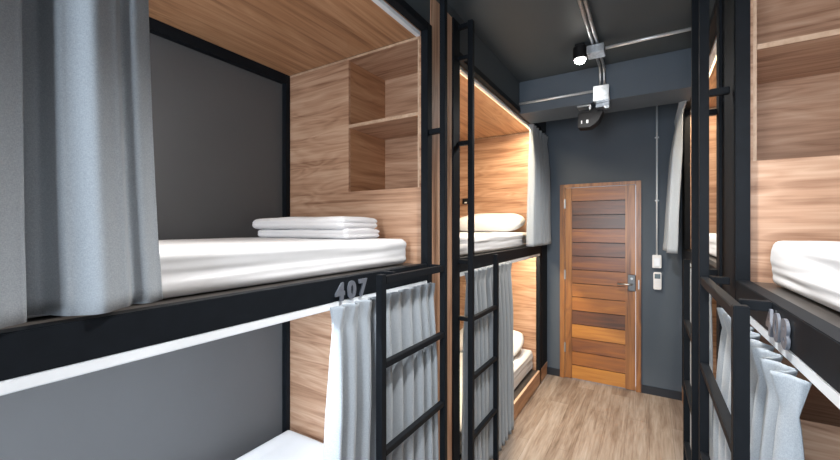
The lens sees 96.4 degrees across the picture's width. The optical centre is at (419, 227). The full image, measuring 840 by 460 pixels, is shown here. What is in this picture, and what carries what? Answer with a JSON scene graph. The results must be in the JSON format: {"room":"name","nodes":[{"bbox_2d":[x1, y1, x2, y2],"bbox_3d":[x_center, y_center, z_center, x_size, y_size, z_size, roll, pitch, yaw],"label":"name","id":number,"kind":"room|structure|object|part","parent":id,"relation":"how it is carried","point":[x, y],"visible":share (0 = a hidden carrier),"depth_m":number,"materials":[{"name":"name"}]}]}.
{"room":"dormitory","nodes":[
{"label":"dormitory","id":0,"kind":"room"},
{"bbox_2d":[0,33,330,459],"bbox_3d":[-1.205,0.170,2.103,0.120,2.860,6.134,0,0,31],"label":"wall","id":1,"kind":"structure","parent":0,"point":[217,124],"depth_m":1.99,"materials":[{"name":"grey paint"}]},
{"bbox_2d":[333,0,690,82],"bbox_3d":[0.311,-1.320,1.177,3.672,0.120,6.374,0,0,31],"label":"ceiling","id":2,"kind":"structure","parent":0,"point":[533,39],"depth_m":2.38,"materials":[{"name":"grey paint"}]},
{"bbox_2d":[405,0,545,132],"bbox_3d":[-0.232,-1.149,1.509,0.038,0.221,6.134,0,0,31],"label":"wall","id":3,"kind":"structure","parent":2,"relation":"attached to","point":[485,60],"depth_m":2.58,"materials":[{"name":"grey paint"}]},
{"bbox_2d":[573,42,586,63],"bbox_3d":[1.105,-1.196,2.594,0.092,0.127,0.092,0,0,31],"label":"ceiling spotlight","id":4,"kind":"object","parent":2,"relation":"attached to","point":[580,50],"visible":0.99,"depth_m":2.56,"materials":[{"name":"black plastic"}]},
{"bbox_2d":[577,0,601,84],"bbox_3d":[0.071,-1.171,0.738,0.020,0.142,5.114,0,0,31],"label":"conduit","id":5,"kind":"object","parent":2,"relation":"attached to","point":[580,3],"visible":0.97,"depth_m":2.35,"materials":[{"name":"metal"}]},
{"bbox_2d":[583,0,605,84],"bbox_3d":[0.094,-1.171,0.724,0.020,0.142,5.114,0,0,31],"label":"conduit","id":6,"kind":"object","parent":2,"relation":"attached to","point":[586,4],"visible":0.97,"depth_m":2.35,"materials":[{"name":"metal"}]},
{"bbox_2d":[587,42,604,59],"bbox_3d":[1.191,-1.190,2.542,0.105,0.057,0.110,0,0,31],"label":"junction box","id":7,"kind":"object","parent":2,"relation":"attached to","point":[594,51],"visible":1,"depth_m":2.51,"materials":[{"name":"metal"}]},
{"bbox_2d":[519,48,690,123],"bbox_3d":[1.484,-1.123,3.098,1.232,0.275,0.365,0,0,31],"label":"beam","id":8,"kind":"structure","parent":2,"relation":"attached to","point":[664,78],"depth_m":2.92,"materials":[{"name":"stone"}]},
{"bbox_2d":[519,90,592,104],"bbox_3d":[1.111,-1.068,3.098,0.590,0.019,0.019,0,0,31],"label":"conduit","id":9,"kind":"object","parent":8,"relation":"attached to","point":[590,91],"visible":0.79,"depth_m":3.08,"materials":[{"name":"silver metal"}]},
{"bbox_2d":[577,101,609,130],"bbox_3d":[1.409,-0.897,3.042,0.235,0.174,0.180,0,0,31],"label":"emergency light","id":10,"kind":"object","parent":8,"relation":"attached to","point":[589,120],"visible":0.98,"depth_m":3.03,"materials":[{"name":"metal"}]},
{"bbox_2d":[593,84,609,102],"bbox_3d":[1.399,-1.032,2.899,0.108,0.115,0.064,0,0,31],"label":"junction box","id":11,"kind":"object","parent":8,"relation":"attached to","point":[601,93],"visible":1,"depth_m":2.88,"materials":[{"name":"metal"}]},
{"bbox_2d":[605,27,690,48],"bbox_3d":[1.456,-1.200,2.380,0.505,0.020,0.020,0,0,31],"label":"conduit","id":12,"kind":"object","parent":2,"relation":"attached to","point":[688,28],"visible":0.79,"depth_m":2.38,"materials":[{"name":"silver metal"}]},
{"bbox_2d":[683,0,714,114],"bbox_3d":[0.854,-1.149,0.846,0.038,0.221,6.134,0,0,31],"label":"trim","id":13,"kind":"structure","parent":2,"relation":"attached to","point":[711,2],"depth_m":1.94,"materials":[{"name":"grey paint"}]},
{"bbox_2d":[490,374,682,459],"bbox_3d":[0.311,1.650,1.177,3.672,0.100,6.374,0,0,31],"label":"floor","id":14,"kind":"structure","parent":0,"point":[566,418],"depth_m":3.05,"materials":[{"name":"wood"}]},
{"bbox_2d":[0,0,451,459],"bbox_3d":[-0.832,0.172,1.442,1.200,2.855,2.494,0,0,31],"label":"bunk bed","id":15,"kind":"object","parent":14,"relation":"on","point":[368,134],"visible":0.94,"depth_m":1.92,"materials":[{"name":"brown wood"}]},
{"bbox_2d":[0,0,162,328],"bbox_3d":[-0.737,-0.398,0.672,0.100,1.144,0.500,0,0,31],"label":"curtain","id":16,"kind":"object","parent":15,"relation":"hanging from","point":[79,226],"visible":1,"depth_m":0.74,"materials":[{"name":"grey fabric"}]},
{"bbox_3d":[-0.499,0.224,1.050,0.040,0.082,1.994,0,0,31],"label":"rail","id":17,"kind":"part","parent":15,"relation":"part of","materials":[{"name":"black metal"}]},
{"bbox_2d":[27,237,405,318],"bbox_3d":[-0.984,0.120,1.314,0.934,0.133,2.029,0,0,31],"label":"mattress","id":18,"kind":"object","parent":15,"relation":"on","point":[188,266],"visible":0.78,"depth_m":1.25,"materials":[{"name":"white fabric"}]},
{"bbox_2d":[258,228,379,238],"bbox_3d":[-0.566,0.028,2.062,0.692,0.056,0.274,0,0,31],"label":"folded towel","id":19,"kind":"object","parent":18,"relation":"on","point":[347,233],"visible":0.92,"depth_m":1.90,"materials":[{"name":"white fabric"}]},
{"bbox_2d":[252,216,376,228],"bbox_3d":[-0.585,-0.025,2.063,0.704,0.069,0.298,0,0,31],"label":"folded towel","id":20,"kind":"object","parent":19,"relation":"on","point":[333,222],"visible":0.93,"depth_m":1.90,"materials":[{"name":"white fabric"}]},
{"bbox_3d":[-1.405,-0.969,1.615,0.039,0.058,1.976,0,0,31],"label":"rail","id":21,"kind":"part","parent":15,"relation":"part of","materials":[{"name":"black metal"}]},
{"bbox_2d":[236,430,323,459],"bbox_3d":[-0.964,1.375,1.315,0.972,0.176,2.031,0,0,31],"label":"mattress","id":22,"kind":"object","parent":15,"relation":"on","point":[289,445],"visible":0.88,"depth_m":2.19,"materials":[{"name":"white fabric"}]},
{"bbox_3d":[-0.963,-1.009,1.355,1.067,0.018,2.031,0,0,31],"label":"ceiling panel","id":23,"kind":"part","parent":15,"relation":"part of","materials":[{"name":"brown wood"}]},
{"bbox_3d":[-0.881,0.301,2.474,0.040,2.598,0.033,0,0,31],"label":"post","id":24,"kind":"part","parent":15,"relation":"part of","materials":[{"name":"black metal"}]},
{"bbox_3d":[-0.429,0.301,2.229,1.068,2.598,0.018,0,0,31],"label":"headboard","id":25,"kind":"part","parent":15,"relation":"part of","materials":[{"name":"brown wood"}]},
{"bbox_2d":[323,282,438,459],"bbox_3d":[-0.132,0.918,1.566,0.103,1.289,0.828,0,0,31],"label":"curtain","id":26,"kind":"object","parent":15,"relation":"hanging from","point":[411,382],"visible":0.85,"depth_m":1.52,"materials":[{"name":"grey fabric"}]},
{"bbox_2d":[350,116,417,139],"bbox_3d":[-0.122,-0.595,2.243,0.478,0.018,0.356,0,0,31],"label":"shelf","id":27,"kind":"object","parent":15,"relation":"attached to","point":[395,127],"depth_m":2.23,"materials":[{"name":"brown wood"}]},
{"bbox_3d":[-0.499,-1.017,1.050,0.040,0.040,1.994,0,0,31],"label":"rail","id":28,"kind":"part","parent":15,"relation":"part of","materials":[{"name":"black metal"}]},
{"bbox_3d":[0.033,0.281,1.922,0.040,2.637,0.048,0,0,31],"label":"post","id":29,"kind":"part","parent":15,"relation":"part of","materials":[{"name":"black metal"}]},
{"bbox_3d":[0.112,0.200,2.045,0.018,2.800,0.242,0,0,31],"label":"divider panel","id":30,"kind":"part","parent":15,"relation":"part of","materials":[{"name":"brown wood"}]},
{"bbox_2d":[452,17,546,459],"bbox_3d":[0.359,0.200,3.393,1.200,2.800,2.314,0,0,31],"label":"bunk bed","id":31,"kind":"object","parent":14,"relation":"on","point":[491,172],"visible":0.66,"depth_m":3.21,"materials":[{"name":"brown wood"}]},
{"bbox_3d":[0.196,0.200,2.188,0.040,2.800,0.088,0,0,31],"label":"post","id":32,"kind":"part","parent":31,"relation":"part of","materials":[{"name":"black metal"}]},
{"bbox_2d":[462,198,467,203],"bbox_3d":[0.527,-0.300,4.289,0.090,0.060,0.027,0,0,31],"label":"reading lamp","id":33,"kind":"object","parent":31,"relation":"attached to","point":[464,201],"visible":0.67,"depth_m":4.28,"materials":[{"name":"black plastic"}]},
{"bbox_2d":[461,262,513,459],"bbox_3d":[0.512,0.915,2.617,0.101,1.298,0.863,0,0,31],"label":"curtain","id":34,"kind":"object","parent":31,"relation":"hanging from","point":[483,277],"visible":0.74,"depth_m":2.52,"materials":[{"name":"grey fabric"}]},
{"bbox_2d":[460,232,525,255],"bbox_3d":[0.274,0.117,3.342,0.968,0.140,1.827,0,0,31],"label":"mattress","id":35,"kind":"object","parent":31,"relation":"on","point":[483,241],"visible":0.23,"depth_m":2.95,"materials":[{"name":"white fabric"}]},
{"bbox_2d":[460,213,525,231],"bbox_3d":[0.707,-0.049,3.903,0.756,0.207,0.414,0,0,31],"label":"pillow","id":36,"kind":"object","parent":35,"relation":"on","point":[483,222],"visible":0.81,"depth_m":3.71,"materials":[{"name":"white fabric"}]},
{"bbox_2d":[460,73,525,126],"bbox_3d":[0.659,-0.993,3.054,0.012,0.015,1.800,0,0,31],"label":"batten","id":37,"kind":"object","parent":31,"relation":"attached to","point":[460,73],"visible":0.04,"depth_m":2.90,"materials":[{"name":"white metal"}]},
{"bbox_3d":[0.250,-1.009,3.342,1.067,0.018,1.935,0,0,31],"label":"ceiling panel","id":38,"kind":"part","parent":31,"relation":"part of","materials":[{"name":"brown wood"}]},
{"bbox_2d":[460,349,532,453],"bbox_3d":[0.283,1.363,3.353,0.971,0.201,1.852,0,0,31],"label":"mattress","id":39,"kind":"object","parent":31,"relation":"on","point":[523,364],"visible":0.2,"depth_m":3.53,"materials":[{"name":"white fabric"}]},
{"bbox_2d":[460,328,523,355],"bbox_3d":[0.695,1.165,3.864,0.714,0.220,0.435,0,0,31],"label":"pillow","id":40,"kind":"object","parent":39,"relation":"on","point":[518,338],"visible":0.15,"depth_m":3.75,"materials":[{"name":"white fabric"}]},
{"bbox_3d":[0.759,0.301,4.175,1.068,2.598,0.018,0,0,31],"label":"headboard","id":41,"kind":"part","parent":31,"relation":"part of","materials":[{"name":"brown wood"}]},
{"bbox_3d":[0.714,-1.017,3.037,0.040,0.040,1.898,0,0,31],"label":"rail","id":42,"kind":"part","parent":31,"relation":"part of","materials":[{"name":"black metal"}]},
{"bbox_3d":[0.714,0.224,3.037,0.040,0.082,1.898,0,0,31],"label":"rail","id":43,"kind":"part","parent":31,"relation":"part of","materials":[{"name":"black metal"}]},
{"bbox_2d":[526,124,550,246],"bbox_3d":[1.202,-0.400,3.759,0.097,1.154,0.793,0,0,31],"label":"curtain","id":44,"kind":"object","parent":31,"relation":"hanging from","point":[538,230],"visible":1,"depth_m":3.62,"materials":[{"name":"grey fabric"}]},
{"bbox_3d":[1.221,0.281,3.868,0.040,2.637,0.048,0,0,31],"label":"post","id":45,"kind":"part","parent":31,"relation":"part of","materials":[{"name":"black metal"}]},
{"bbox_3d":[1.313,0.240,4.010,0.029,2.441,0.251,0,0,31],"label":"panel","id":46,"kind":"part","parent":31,"relation":"part of","materials":[{"name":"black metal"}]},
{"bbox_2d":[682,0,721,459],"bbox_3d":[2.291,0.172,2.284,1.200,2.855,2.194,0,0,31],"label":"bunk bed","id":47,"kind":"object","parent":14,"relation":"on","point":[690,154],"visible":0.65,"depth_m":1.71,"materials":[{"name":"black metal"}]},
{"bbox_2d":[663,100,687,253],"bbox_3d":[2.146,-0.387,3.177,0.148,1.181,0.723,0,0,31],"label":"curtain","id":48,"kind":"object","parent":47,"relation":"hanging from","point":[671,230],"visible":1,"depth_m":2.91,"materials":[{"name":"grey fabric"}]},
{"bbox_3d":[2.372,0.240,3.363,0.029,2.441,0.251,0,0,31],"label":"panel","id":49,"kind":"part","parent":47,"relation":"part of","materials":[{"name":"black metal"}]},
{"bbox_3d":[2.288,0.281,3.217,0.040,2.637,0.048,0,0,31],"label":"post","id":50,"kind":"part","parent":47,"relation":"part of","materials":[{"name":"black metal"}]},
{"bbox_3d":[1.812,-1.017,2.437,0.040,0.040,1.778,0,0,31],"label":"rail","id":51,"kind":"part","parent":47,"relation":"part of","materials":[{"name":"black metal"}]},
{"bbox_3d":[1.812,0.224,2.437,0.040,0.082,1.778,0,0,31],"label":"rail","id":52,"kind":"part","parent":47,"relation":"part of","materials":[{"name":"black metal"}]},
{"bbox_2d":[690,268,712,459],"bbox_3d":[1.686,0.927,2.286,0.034,1.274,1.182,0,0,31],"label":"curtain","id":53,"kind":"object","parent":47,"relation":"hanging from","point":[710,296],"visible":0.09,"depth_m":1.79,"materials":[{"name":"grey fabric"}]},
{"bbox_3d":[2.772,0.301,2.946,1.068,2.598,0.018,0,0,31],"label":"headboard","id":54,"kind":"part","parent":47,"relation":"part of","materials":[{"name":"brown wood"}]},
{"bbox_3d":[2.295,-1.009,2.164,1.067,0.018,1.815,0,0,31],"label":"ceiling panel","id":55,"kind":"part","parent":47,"relation":"part of","materials":[{"name":"brown wood"}]},
{"bbox_2d":[709,233,715,256],"bbox_3d":[2.287,0.114,2.190,0.962,0.146,1.691,0,0,31],"label":"mattress","id":56,"kind":"object","parent":47,"relation":"on","point":[712,236],"visible":0.07,"depth_m":2.35,"materials":[{"name":"white fabric"}]},
{"bbox_2d":[709,57,715,76],"bbox_3d":[1.847,-0.993,2.387,0.012,0.015,1.700,0,0,31],"label":"batten","id":57,"kind":"object","parent":47,"relation":"attached to","point":[714,62],"visible":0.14,"depth_m":2.30,"materials":[{"name":"white metal"}]},
{"bbox_3d":[1.325,0.281,1.640,0.040,2.637,0.088,0,0,31],"label":"post","id":58,"kind":"part","parent":47,"relation":"part of","materials":[{"name":"black metal"}]},
{"bbox_2d":[699,0,839,459],"bbox_3d":[1.099,0.172,0.333,1.200,2.855,2.614,0,0,31],"label":"bunk bed","id":59,"kind":"object","parent":14,"relation":"on","point":[779,91],"visible":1,"depth_m":1.31,"materials":[{"name":"black metal"}]},
{"bbox_3d":[1.220,0.200,1.474,0.018,2.800,0.302,0,0,31],"label":"divider panel","id":60,"kind":"part","parent":59,"relation":"part of","materials":[{"name":"black metal"}]},
{"bbox_3d":[1.131,0.281,1.322,0.040,2.637,0.048,0,0,31],"label":"post","id":61,"kind":"part","parent":59,"relation":"part of","materials":[{"name":"black metal"}]},
{"bbox_2d":[713,308,811,459],"bbox_3d":[0.909,0.928,1.044,0.093,1.272,0.872,0,0,31],"label":"curtain","id":62,"kind":"object","parent":59,"relation":"hanging from","point":[778,397],"visible":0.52,"depth_m":0.84,"materials":[{"name":"grey fabric"}]},
{"bbox_3d":[0.583,0.224,0.424,0.040,0.082,2.054,0,0,31],"label":"rail","id":63,"kind":"part","parent":59,"relation":"part of","materials":[{"name":"black metal"}]},
{"bbox_3d":[1.616,0.301,1.051,1.068,2.598,0.018,0,0,31],"label":"headboard","id":64,"kind":"part","parent":59,"relation":"part of","materials":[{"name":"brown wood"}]},
{"bbox_2d":[757,34,839,83],"bbox_3d":[1.489,-0.629,1.365,0.478,0.018,0.416,0,0,31],"label":"shelf","id":65,"kind":"object","parent":59,"relation":"attached to","point":[809,57],"depth_m":1.39,"materials":[{"name":"brown wood"}]},
{"bbox_2d":[770,241,839,311],"bbox_3d":[1.024,0.112,0.109,0.976,0.150,2.066,0,0,31],"label":"mattress","id":66,"kind":"object","parent":59,"relation":"on","point":[809,269],"visible":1,"depth_m":0.93,"materials":[{"name":"white fabric"}]},
{"bbox_2d":[464,103,714,391],"bbox_3d":[1.940,0.170,3.846,3.432,2.860,0.120,0,0,31],"label":"wall","id":67,"kind":"structure","parent":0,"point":[622,147],"depth_m":3.65,"materials":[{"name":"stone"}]},
{"bbox_2d":[560,180,640,392],"bbox_3d":[1.832,0.573,3.850,0.751,2.055,0.166,0,0,31],"label":"door","id":68,"kind":"structure","parent":67,"relation":"attached to","point":[600,223],"depth_m":3.84,"materials":[{"name":"brown wood"}]},
{"bbox_3d":[1.826,0.589,3.857,0.496,2.005,0.028,0,0,31],"label":"plank panel","id":69,"kind":"part","parent":68,"relation":"part of","materials":[{"name":"brown wood"}]},
{"bbox_3d":[2.072,0.542,3.675,0.068,0.165,0.012,0,0,31],"label":"handle","id":70,"kind":"part","parent":68,"relation":"part of","materials":[{"name":"metal"}]},
{"bbox_2d":[547,367,681,400],"bbox_3d":[1.905,1.562,3.789,1.210,0.075,0.014,0,0,31],"label":"baseboard","id":71,"kind":"structure","parent":67,"relation":"attached to","point":[645,389],"depth_m":3.58,"materials":[{"name":"black paint"}]},
{"bbox_2d":[652,255,661,267],"bbox_3d":[2.248,0.324,3.566,0.074,0.123,0.039,0,0,31],"label":"switch box","id":72,"kind":"object","parent":67,"relation":"attached to","point":[656,259],"visible":1,"depth_m":3.55,"materials":[{"name":"white plastic"}]},
{"bbox_3d":[2.239,0.330,3.551,0.050,0.080,0.004,0,0,31],"label":"plate","id":73,"kind":"part","parent":72,"relation":"part of","materials":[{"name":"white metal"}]},
{"bbox_2d":[655,106,658,254],"bbox_3d":[2.254,-0.496,3.573,0.034,1.517,0.020,0,0,31],"label":"conduit","id":74,"kind":"object","parent":67,"relation":"attached to","point":[656,137],"visible":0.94,"depth_m":3.57,"materials":[{"name":"white metal"}]},
{"bbox_2d":[653,272,661,289],"bbox_3d":[2.253,0.507,3.566,0.065,0.165,0.033,0,0,31],"label":"remote control","id":75,"kind":"object","parent":67,"relation":"attached to","point":[657,276],"visible":1,"depth_m":3.55,"materials":[{"name":"white plastic"}]}
]}

